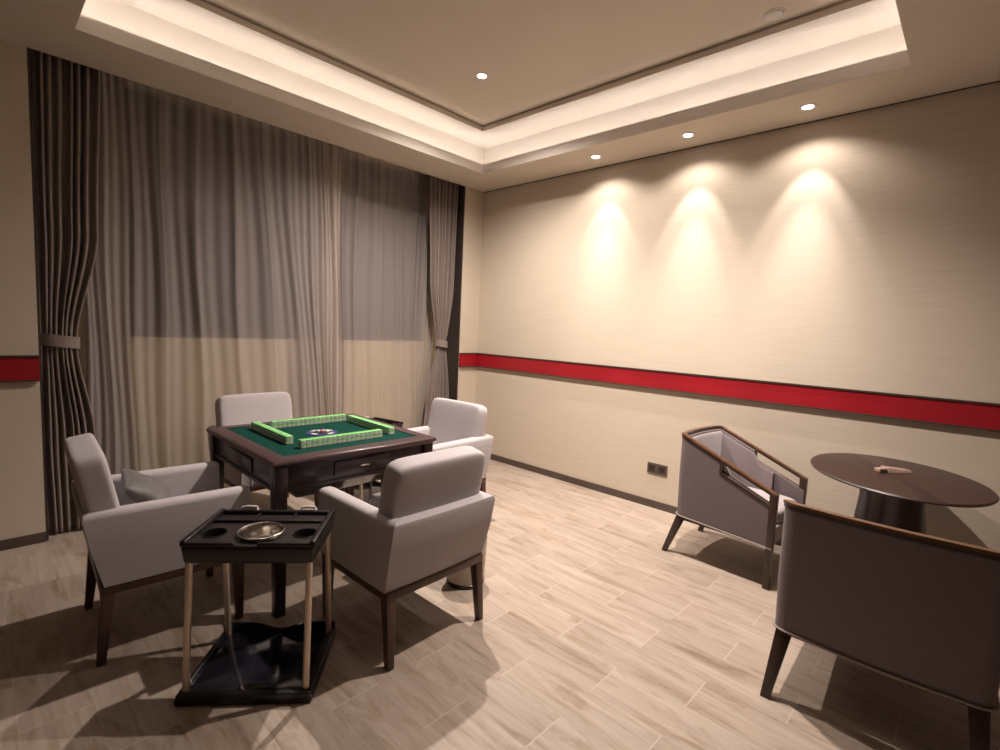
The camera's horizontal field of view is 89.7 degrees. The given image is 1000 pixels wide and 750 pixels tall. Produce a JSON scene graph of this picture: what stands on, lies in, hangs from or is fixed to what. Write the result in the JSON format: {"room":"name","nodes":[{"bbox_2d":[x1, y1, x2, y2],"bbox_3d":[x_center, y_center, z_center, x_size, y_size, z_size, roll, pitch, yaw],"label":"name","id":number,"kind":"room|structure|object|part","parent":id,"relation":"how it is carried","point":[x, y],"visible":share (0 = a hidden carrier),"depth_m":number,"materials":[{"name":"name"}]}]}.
{"room":"games hall","nodes":[
{"label":"games hall","id":0,"kind":"room"},
{"bbox_2d":[0,39,483,539],"bbox_3d":[-1.838,-0.682,3.879,0.120,3.300,4.550,8,7,43],"label":"wall","id":1,"kind":"structure","parent":0,"point":[22,500],"depth_m":2.89,"materials":[{"name":"paint"}]},
{"bbox_2d":[0,532,45,550],"bbox_3d":[-1.869,0.936,3.981,0.012,0.060,4.538,8,7,43],"label":"baseboard","id":2,"kind":"structure","parent":1,"relation":"attached to","point":[21,541],"depth_m":2.97,"materials":[{"name":"brown wood"}]},
{"bbox_2d":[0,353,476,381],"bbox_3d":[-1.823,-0.086,3.880,0.018,0.133,4.528,8,7,43],"label":"trim","id":3,"kind":"structure","parent":1,"relation":"attached to","point":[11,368],"depth_m":2.90,"materials":[{"name":"red paint"}]},
{"bbox_2d":[27,47,464,540],"bbox_3d":[-1.719,-0.712,4.259,0.466,3.300,3.541,8,7,43],"label":"wall window","id":4,"kind":"structure","parent":1,"relation":"in","point":[82,325],"depth_m":5.20,"materials":[{"name":"paint"}]},
{"bbox_2d":[0,459,999,749],"bbox_3d":[-0.338,1.202,2.540,5.450,0.060,4.750,8,7,43],"label":"floor","id":5,"kind":"structure","parent":0,"point":[591,634],"depth_m":2.15,"materials":[{"name":"brown wood"}]},
{"bbox_2d":[64,433,249,666],"bbox_3d":[-1.587,0.701,2.332,0.627,0.860,0.580,-2,7,-43],"label":"armchair","id":6,"kind":"object","parent":5,"relation":"on","point":[131,544],"visible":0.88,"depth_m":2.07,"materials":[{"name":"grey fabric"}]},
{"bbox_3d":[-1.748,0.660,2.173,0.138,0.307,0.580,-2,7,-43],"label":"panel","id":7,"kind":"part","parent":6,"relation":"part of","materials":[{"name":"grey fabric"}]},
{"bbox_3d":[-1.938,0.964,2.388,0.066,0.295,0.046,-2,7,-43],"label":"leg","id":8,"kind":"part","parent":6,"relation":"part of","materials":[{"name":"brown wood"}]},
{"bbox_3d":[-1.738,0.506,2.160,0.184,0.454,0.515,-2,7,-43],"label":"backrest","id":9,"kind":"part","parent":6,"relation":"part of","materials":[{"name":"grey fabric"}]},
{"bbox_3d":[-1.587,1.014,2.021,0.066,0.295,0.046,-2,7,-43],"label":"leg","id":10,"kind":"part","parent":6,"relation":"part of","materials":[{"name":"brown wood"}]},
{"bbox_2d":[121,468,171,502],"bbox_3d":[-1.634,0.541,2.327,0.193,0.173,0.346,-2,7,-39],"label":"throw pillow","id":11,"kind":"object","parent":6,"relation":"on","point":[137,487],"visible":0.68,"depth_m":2.24,"materials":[{"name":"grey fabric"}]},
{"bbox_3d":[-1.571,0.824,2.364,0.536,0.038,0.556,-2,7,-43],"label":"frame","id":12,"kind":"part","parent":6,"relation":"part of","materials":[{"name":"brown wood"}]},
{"bbox_3d":[-1.748,0.628,2.517,0.602,0.307,0.078,-2,7,-43],"label":"arm","id":13,"kind":"part","parent":6,"relation":"part of","materials":[{"name":"grey fabric"}]},
{"bbox_3d":[-1.403,0.678,2.155,0.602,0.307,0.078,-2,7,-43],"label":"arm","id":14,"kind":"part","parent":6,"relation":"part of","materials":[{"name":"grey fabric"}]},
{"bbox_3d":[-1.581,0.949,2.726,0.046,0.295,0.046,-2,7,-43],"label":"leg","id":15,"kind":"part","parent":6,"relation":"part of","materials":[{"name":"brown wood"}]},
{"bbox_3d":[-1.230,0.999,2.359,0.046,0.295,0.046,-2,7,-43],"label":"leg","id":16,"kind":"part","parent":6,"relation":"part of","materials":[{"name":"brown wood"}]},
{"bbox_2d":[174,505,335,705],"bbox_3d":[-0.945,0.881,2.011,0.481,0.622,0.411,2,5,-6],"label":"side table","id":17,"kind":"object","parent":5,"relation":"on","point":[249,662],"visible":0.99,"depth_m":1.95,"materials":[{"name":"plastic"}]},
{"bbox_2d":[174,621,335,705],"bbox_3d":[-0.958,1.152,2.036,0.620,0.068,0.628,8,7,43],"label":"tray","id":18,"kind":"object","parent":17,"relation":"on","point":[249,662],"depth_m":1.99,"materials":[{"name":"black plastic"}]},
{"bbox_2d":[179,505,334,563],"bbox_3d":[-0.934,0.625,1.990,0.555,0.108,0.570,8,7,43],"label":"tray","id":19,"kind":"object","parent":17,"relation":"on","point":[216,540],"depth_m":1.89,"materials":[{"name":"black plastic"}]},
{"bbox_2d":[236,522,284,542],"bbox_3d":[-0.920,0.625,1.936,0.171,0.059,0.171,2,5,-6],"label":"ashtray","id":20,"kind":"object","parent":17,"relation":"in","point":[260,531],"visible":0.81,"depth_m":1.99,"materials":[{"name":"metal"}]},
{"bbox_2d":[208,392,318,509],"bbox_3d":[-1.670,0.579,3.594,0.608,0.860,0.580,8,7,42],"label":"armchair","id":21,"kind":"object","parent":5,"relation":"on","point":[236,409],"visible":0.16,"depth_m":3.59,"materials":[{"name":"grey fabric"}]},
{"bbox_3d":[-1.835,0.541,3.403,0.602,0.307,0.078,8,7,42],"label":"arm","id":22,"kind":"part","parent":21,"relation":"part of","materials":[{"name":"grey fabric"}]},
{"bbox_3d":[-1.661,0.704,3.592,0.536,0.038,0.556,8,7,42],"label":"frame","id":23,"kind":"part","parent":21,"relation":"part of","materials":[{"name":"brown wood"}]},
{"bbox_3d":[-1.794,0.359,3.697,0.184,0.454,0.515,8,7,42],"label":"backrest","id":24,"kind":"part","parent":21,"relation":"part of","materials":[{"name":"grey fabric"}]},
{"bbox_3d":[-1.321,0.875,3.635,0.046,0.295,0.046,8,7,42],"label":"leg","id":25,"kind":"part","parent":21,"relation":"part of","materials":[{"name":"brown wood"}]},
{"bbox_2d":[206,413,436,618],"bbox_3d":[-1.056,0.708,2.966,0.948,0.777,0.948,8,7,43],"label":"table","id":26,"kind":"object","parent":5,"relation":"on","point":[282,469],"visible":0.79,"depth_m":2.60,"materials":[{"name":"brown wood"}]},
{"bbox_3d":[-1.662,0.706,2.952,0.062,0.729,0.062,8,7,43],"label":"leg","id":27,"kind":"part","parent":26,"relation":"part of","materials":[{"name":"brown wood"}]},
{"bbox_3d":[-1.348,0.437,2.619,0.320,0.073,0.025,8,7,43],"label":"drawer","id":28,"kind":"part","parent":26,"relation":"part of","materials":[{"name":"brown wood"}]},
{"bbox_3d":[-1.044,0.789,2.366,0.062,0.729,0.062,8,7,43],"label":"leg","id":29,"kind":"part","parent":26,"relation":"part of","materials":[{"name":"brown wood"}]},
{"bbox_2d":[284,435,292,444],"bbox_3d":[-1.110,0.340,2.637,0.028,0.043,0.038,8,7,43],"label":"tile","id":30,"kind":"object","parent":26,"relation":"on","point":[287,437],"depth_m":2.63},
{"bbox_2d":[298,438,311,448],"bbox_3d":[-1.001,0.351,2.576,0.038,0.043,0.056,8,7,43],"label":"tile","id":31,"kind":"object","parent":26,"relation":"on","point":[300,441],"depth_m":2.56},
{"bbox_3d":[-1.071,0.675,3.571,0.062,0.729,0.062,8,7,43],"label":"leg","id":32,"kind":"part","parent":26,"relation":"part of","materials":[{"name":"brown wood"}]},
{"bbox_3d":[-0.723,0.465,2.636,0.025,0.073,0.320,8,7,43],"label":"drawer","id":33,"kind":"part","parent":26,"relation":"part of","materials":[{"name":"brown wood"}]},
{"bbox_3d":[-0.453,0.758,2.985,0.062,0.729,0.062,8,7,43],"label":"leg","id":34,"kind":"part","parent":26,"relation":"part of","materials":[{"name":"brown wood"}]},
{"label":"tile","id":35,"kind":"structure","parent":26,"relation":"on","visible":0},
{"bbox_2d":[387,426,393,430],"bbox_3d":[-0.649,0.318,2.978,0.028,0.022,0.038,8,7,44],"label":"tile","id":36,"kind":"object","parent":35,"relation":"on","point":[391,428],"depth_m":2.97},
{"bbox_2d":[339,416,402,503],"bbox_3d":[-1.076,0.681,4.078,0.411,0.622,0.481,6,6,32],"label":"trolley","id":37,"kind":"object","parent":5,"relation":"on","point":[364,491],"visible":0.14,"depth_m":4.15,"materials":[{"name":"black plastic"}]},
{"bbox_2d":[339,481,380,503],"bbox_3d":[-1.088,0.952,4.103,0.493,0.068,0.548,8,7,43],"label":"tray","id":38,"kind":"object","parent":37,"relation":"on","point":[370,488],"depth_m":4.14,"materials":[{"name":"black plastic"}]},
{"bbox_2d":[366,416,402,427],"bbox_3d":[-1.066,0.425,4.055,0.413,0.108,0.525,8,7,43],"label":"tray","id":39,"kind":"object","parent":37,"relation":"on","point":[396,423],"depth_m":4.21,"materials":[{"name":"black plastic"}]},
{"bbox_2d":[319,446,494,671],"bbox_3d":[-0.446,0.748,2.389,0.608,0.860,0.580,7,7,42],"label":"armchair","id":40,"kind":"object","parent":5,"relation":"on","point":[430,524],"visible":0.96,"depth_m":2.15,"materials":[{"name":"grey fabric"}]},
{"bbox_3d":[-0.821,1.014,2.400,0.046,0.295,0.046,7,7,42],"label":"leg","id":41,"kind":"part","parent":40,"relation":"part of","materials":[{"name":"brown wood"}]},
{"bbox_3d":[-0.615,0.710,2.201,0.602,0.307,0.078,7,7,42],"label":"arm","id":42,"kind":"part","parent":40,"relation":"part of","materials":[{"name":"grey fabric"}]},
{"bbox_2d":[369,492,380,507],"bbox_3d":[-0.477,0.589,2.386,0.112,0.140,0.380,7,7,40],"label":"throw pillow","id":43,"kind":"object","parent":40,"relation":"on","point":[375,498],"visible":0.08,"depth_m":2.24,"materials":[{"name":"grey fabric"}]},
{"bbox_3d":[-0.459,1.062,2.071,0.066,0.295,0.046,7,7,42],"label":"leg","id":44,"kind":"part","parent":40,"relation":"part of","materials":[{"name":"brown wood"}]},
{"bbox_3d":[-0.466,0.870,2.414,0.536,0.038,0.556,7,7,42],"label":"frame","id":45,"kind":"part","parent":40,"relation":"part of","materials":[{"name":"brown wood"}]},
{"bbox_3d":[-0.303,0.564,2.248,0.184,0.454,0.515,7,7,42],"label":"backrest","id":46,"kind":"part","parent":40,"relation":"part of","materials":[{"name":"grey fabric"}]},
{"bbox_3d":[-0.271,0.723,2.227,0.138,0.307,0.580,7,7,42],"label":"panel","id":47,"kind":"part","parent":40,"relation":"part of","materials":[{"name":"grey fabric"}]},
{"bbox_3d":[-0.115,1.042,2.447,0.066,0.295,0.046,7,7,42],"label":"leg","id":48,"kind":"part","parent":40,"relation":"part of","materials":[{"name":"brown wood"}]},
{"bbox_2d":[381,398,493,492],"bbox_3d":[-0.468,0.628,3.666,0.580,0.860,0.608,7,7,40],"label":"armchair","id":49,"kind":"object","parent":5,"relation":"on","point":[454,423],"visible":0.26,"depth_m":3.68,"materials":[{"name":"grey fabric"}]},
{"bbox_3d":[-0.658,0.556,3.820,0.078,0.307,0.602,7,7,40],"label":"arm","id":50,"kind":"part","parent":49,"relation":"part of","materials":[{"name":"grey fabric"}]},
{"bbox_3d":[-0.341,0.418,3.785,0.515,0.454,0.184,7,7,40],"label":"backrest","id":51,"kind":"part","parent":49,"relation":"part of","materials":[{"name":"grey fabric"}]},
{"bbox_3d":[-0.276,0.604,3.498,0.078,0.307,0.602,7,7,40],"label":"arm","id":52,"kind":"part","parent":49,"relation":"part of","materials":[{"name":"grey fabric"}]},
{"bbox_3d":[-0.135,0.923,3.707,0.046,0.295,0.066,7,7,40],"label":"leg","id":53,"kind":"part","parent":49,"relation":"part of","materials":[{"name":"brown wood"}]},
{"bbox_2d":[447,532,488,589],"bbox_3d":[-0.188,1.011,2.802,0.236,0.284,0.236,8,7,43],"label":"waste bin","id":54,"kind":"object","parent":5,"relation":"on","point":[462,580],"visible":0.27,"depth_m":2.71,"materials":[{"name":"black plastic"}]},
{"bbox_2d":[661,425,807,589],"bbox_3d":[1.520,0.788,3.252,0.572,0.800,0.664,-2,7,-43],"label":"lounge chair","id":55,"kind":"object","parent":5,"relation":"on","point":[724,487],"visible":0.94,"depth_m":3.12,"materials":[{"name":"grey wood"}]},
{"bbox_3d":[1.145,1.033,3.301,0.135,0.269,0.053,7,7,38],"label":"leg","id":56,"kind":"part","parent":55,"relation":"part of","materials":[{"name":"brown wood"}]},
{"bbox_3d":[1.541,0.942,3.236,0.509,0.030,0.530,-2,7,-43],"label":"seat frame","id":57,"kind":"part","parent":55,"relation":"part of","materials":[{"name":"brown wood"}]},
{"bbox_3d":[1.544,0.530,3.214,0.566,0.254,0.618,-2,7,-43],"label":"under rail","id":58,"kind":"part","parent":55,"relation":"part of","materials":[{"name":"brown wood"}]},
{"bbox_3d":[1.543,0.517,3.214,0.572,0.252,0.621,-2,7,-43],"label":"rail","id":59,"kind":"part","parent":55,"relation":"part of","materials":[{"name":"brown wood"}]},
{"bbox_3d":[1.443,0.640,2.930,0.025,0.213,0.324,-2,7,-43],"label":"arm frame","id":60,"kind":"part","parent":55,"relation":"part of","materials":[{"name":"brown wood"}]},
{"bbox_3d":[1.535,0.949,2.855,0.039,0.556,0.039,-2,7,-43],"label":"post","id":61,"kind":"part","parent":55,"relation":"part of","materials":[{"name":"brown wood"}]},
{"bbox_3d":[1.569,0.803,3.201,0.422,0.104,0.500,-2,7,-43],"label":"seat","id":62,"kind":"part","parent":55,"relation":"part of","materials":[{"name":"fabric"}]},
{"bbox_3d":[1.838,0.623,3.303,0.025,0.213,0.324,-2,7,-43],"label":"arm frame","id":63,"kind":"part","parent":55,"relation":"part of","materials":[{"name":"brown wood"}]},
{"bbox_3d":[1.552,0.885,3.221,0.461,0.093,0.534,-2,7,-43],"label":"seat","id":64,"kind":"part","parent":55,"relation":"part of","materials":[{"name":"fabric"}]},
{"bbox_3d":[1.922,0.932,3.221,0.039,0.556,0.039,-2,7,-43],"label":"post","id":65,"kind":"part","parent":55,"relation":"part of","materials":[{"name":"brown wood"}]},
{"bbox_2d":[760,499,999,749],"bbox_3d":[1.526,0.912,1.999,0.680,0.788,0.664,7,7,42],"label":"lounge chair","id":66,"kind":"object","parent":5,"relation":"on","point":[922,611],"visible":1,"depth_m":1.75,"materials":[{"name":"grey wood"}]},
{"bbox_3d":[1.117,1.154,2.022,0.138,0.265,0.063,-2,7,-38],"label":"leg","id":67,"kind":"part","parent":66,"relation":"part of","materials":[{"name":"brown wood"}]},
{"bbox_3d":[1.547,1.058,2.044,0.604,0.030,0.530,8,7,42],"label":"seat frame","id":68,"kind":"part","parent":66,"relation":"part of","materials":[{"name":"brown wood"}]},
{"bbox_3d":[1.549,0.643,1.986,0.679,0.248,0.621,8,7,42],"label":"rail","id":69,"kind":"part","parent":66,"relation":"part of","materials":[{"name":"brown wood"}]},
{"bbox_3d":[1.550,0.655,1.988,0.673,0.250,0.618,8,7,42],"label":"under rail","id":70,"kind":"part","parent":66,"relation":"part of","materials":[{"name":"brown wood"}]},
{"bbox_3d":[1.547,1.211,1.630,0.063,0.265,0.138,6,6,32],"label":"leg","id":71,"kind":"part","parent":66,"relation":"part of","materials":[{"name":"brown wood"}]},
{"bbox_2d":[810,453,999,533],"bbox_3d":[2.050,0.893,2.665,0.748,0.750,0.956,5,6,21],"label":"table","id":72,"kind":"object","parent":5,"relation":"on","point":[897,500],"visible":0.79,"depth_m":2.52,"materials":[{"name":"brown wood"}]},
{"bbox_2d":[874,466,911,472],"bbox_3d":[2.096,0.502,2.681,0.199,0.028,0.062,2,5,-11],"label":"ornament","id":73,"kind":"object","parent":72,"relation":"on","point":[882,469],"visible":1,"depth_m":2.66,"materials":[{"name":"brown wood"}]},
{"bbox_2d":[0,0,999,191],"bbox_3d":[-0.195,-1.886,2.250,5.450,0.450,4.750,8,7,43],"label":"ceiling","id":74,"kind":"structure","parent":0,"point":[533,53],"depth_m":3.05,"materials":[{"name":"paint"}]},
{"bbox_2d":[30,48,99,533],"bbox_3d":[-2.643,-0.470,3.106,0.332,2.925,0.116,-2,7,-42],"label":"curtain","id":75,"kind":"object","parent":74,"relation":"hanging from","point":[65,93],"visible":0.88,"depth_m":3.06,"materials":[{"name":"fabric"}]},
{"bbox_2d":[84,71,344,487],"bbox_3d":[-2.040,-0.514,3.864,0.105,2.925,1.819,8,8,44],"label":"sheer curtain","id":76,"kind":"object","parent":74,"relation":"hanging from","point":[217,272],"visible":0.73,"depth_m":3.67,"materials":[{"name":"grey fabric"}]},
{"bbox_2d":[343,149,432,428],"bbox_3d":[-1.237,-0.566,4.813,0.073,2.925,1.480,8,7,43],"label":"sheer curtain","id":77,"kind":"object","parent":74,"relation":"hanging from","point":[388,317],"visible":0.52,"depth_m":4.92,"materials":[{"name":"grey fabric"}]},
{"bbox_2d":[423,175,458,425],"bbox_3d":[-0.637,-0.576,5.217,0.362,2.925,0.116,-2,7,-42],"label":"curtain","id":78,"kind":"object","parent":74,"relation":"hanging from","point":[443,193],"visible":0.78,"depth_m":5.19,"materials":[{"name":"fabric"}]},
{"bbox_2d":[475,72,488,79],"bbox_3d":[-0.129,-2.132,3.584,0.100,0.004,0.100,8,7,43],"label":"recessed light","id":79,"kind":"object","parent":74,"relation":"in","point":[482,76],"visible":1,"depth_m":3.58,"materials":[{"name":"white plastic"}]},
{"bbox_2d":[75,0,910,173],"bbox_3d":[-0.039,-1.835,2.563,3.489,0.305,3.294,8,7,43],"label":"cove","id":80,"kind":"structure","parent":74,"relation":"attached to","point":[866,39],"depth_m":3.31,"materials":[{"name":"paint"}]},
{"bbox_2d":[185,0,872,130],"bbox_3d":[-0.033,-2.008,2.548,2.856,0.041,2.645,8,7,43],"label":"trim","id":81,"kind":"structure","parent":74,"relation":"attached to","point":[853,3],"depth_m":3.26,"materials":[{"name":"paint"}]},
{"bbox_2d":[590,155,601,158],"bbox_3d":[0.786,-1.789,4.124,0.100,0.004,0.100,8,7,43],"label":"recessed light","id":82,"kind":"object","parent":74,"relation":"in","point":[591,156],"visible":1,"depth_m":4.11,"materials":[{"name":"white plastic"}]},
{"bbox_2d":[681,132,694,137],"bbox_3d":[1.345,-1.713,3.591,0.100,0.004,0.100,8,7,43],"label":"recessed light","id":83,"kind":"object","parent":74,"relation":"in","point":[684,135],"visible":1,"depth_m":3.59,"materials":[{"name":"white plastic"}]},
{"bbox_2d":[762,7,785,20],"bbox_3d":[1.503,-1.974,2.756,0.112,0.014,0.112,8,7,43],"label":"smoke detector","id":84,"kind":"object","parent":74,"relation":"attached to","point":[775,14],"visible":1,"depth_m":2.74,"materials":[{"name":"white plastic"}]},
{"bbox_2d":[798,103,817,110],"bbox_3d":[1.886,-1.640,3.076,0.100,0.004,0.100,8,7,43],"label":"recessed light","id":85,"kind":"object","parent":74,"relation":"in","point":[806,107],"visible":1,"depth_m":3.08,"materials":[{"name":"white plastic"}]},
{"bbox_2d":[475,82,999,550],"bbox_3d":[1.525,-0.530,3.906,4.970,3.300,0.120,8,7,43],"label":"wall","id":86,"kind":"structure","parent":0,"point":[860,250],"depth_m":3.50,"materials":[{"name":"paint"}]},
{"bbox_2d":[490,454,781,545],"bbox_3d":[1.412,1.085,4.003,4.750,0.060,0.012,8,7,43],"label":"baseboard","id":87,"kind":"structure","parent":86,"relation":"attached to","point":[610,491],"depth_m":4.54,"materials":[{"name":"brown wood"}]},
{"bbox_2d":[647,462,656,473],"bbox_3d":[1.253,0.765,4.137,0.085,0.086,0.013,8,7,43],"label":"wall socket","id":88,"kind":"object","parent":86,"relation":"attached to","point":[651,467],"visible":1,"depth_m":4.13,"materials":[{"name":"plastic"}]},
{"bbox_2d":[657,464,667,476],"bbox_3d":[1.315,0.774,4.079,0.085,0.086,0.013,8,7,43],"label":"wall socket","id":89,"kind":"object","parent":86,"relation":"attached to","point":[661,469],"visible":1,"depth_m":4.07,"materials":[{"name":"plastic"}]},
{"bbox_2d":[477,353,999,431],"bbox_3d":[1.457,0.063,3.905,4.750,0.133,0.018,8,7,43],"label":"trim","id":90,"kind":"structure","parent":86,"relation":"attached to","point":[985,416],"depth_m":3.44,"materials":[{"name":"red paint"}]},
{"bbox_2d":[483,81,999,192],"bbox_3d":[1.542,-1.717,3.740,4.750,0.004,0.010,8,7,43],"label":"trim","id":91,"kind":"structure","parent":86,"relation":"attached to","point":[995,81],"depth_m":3.39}
]}

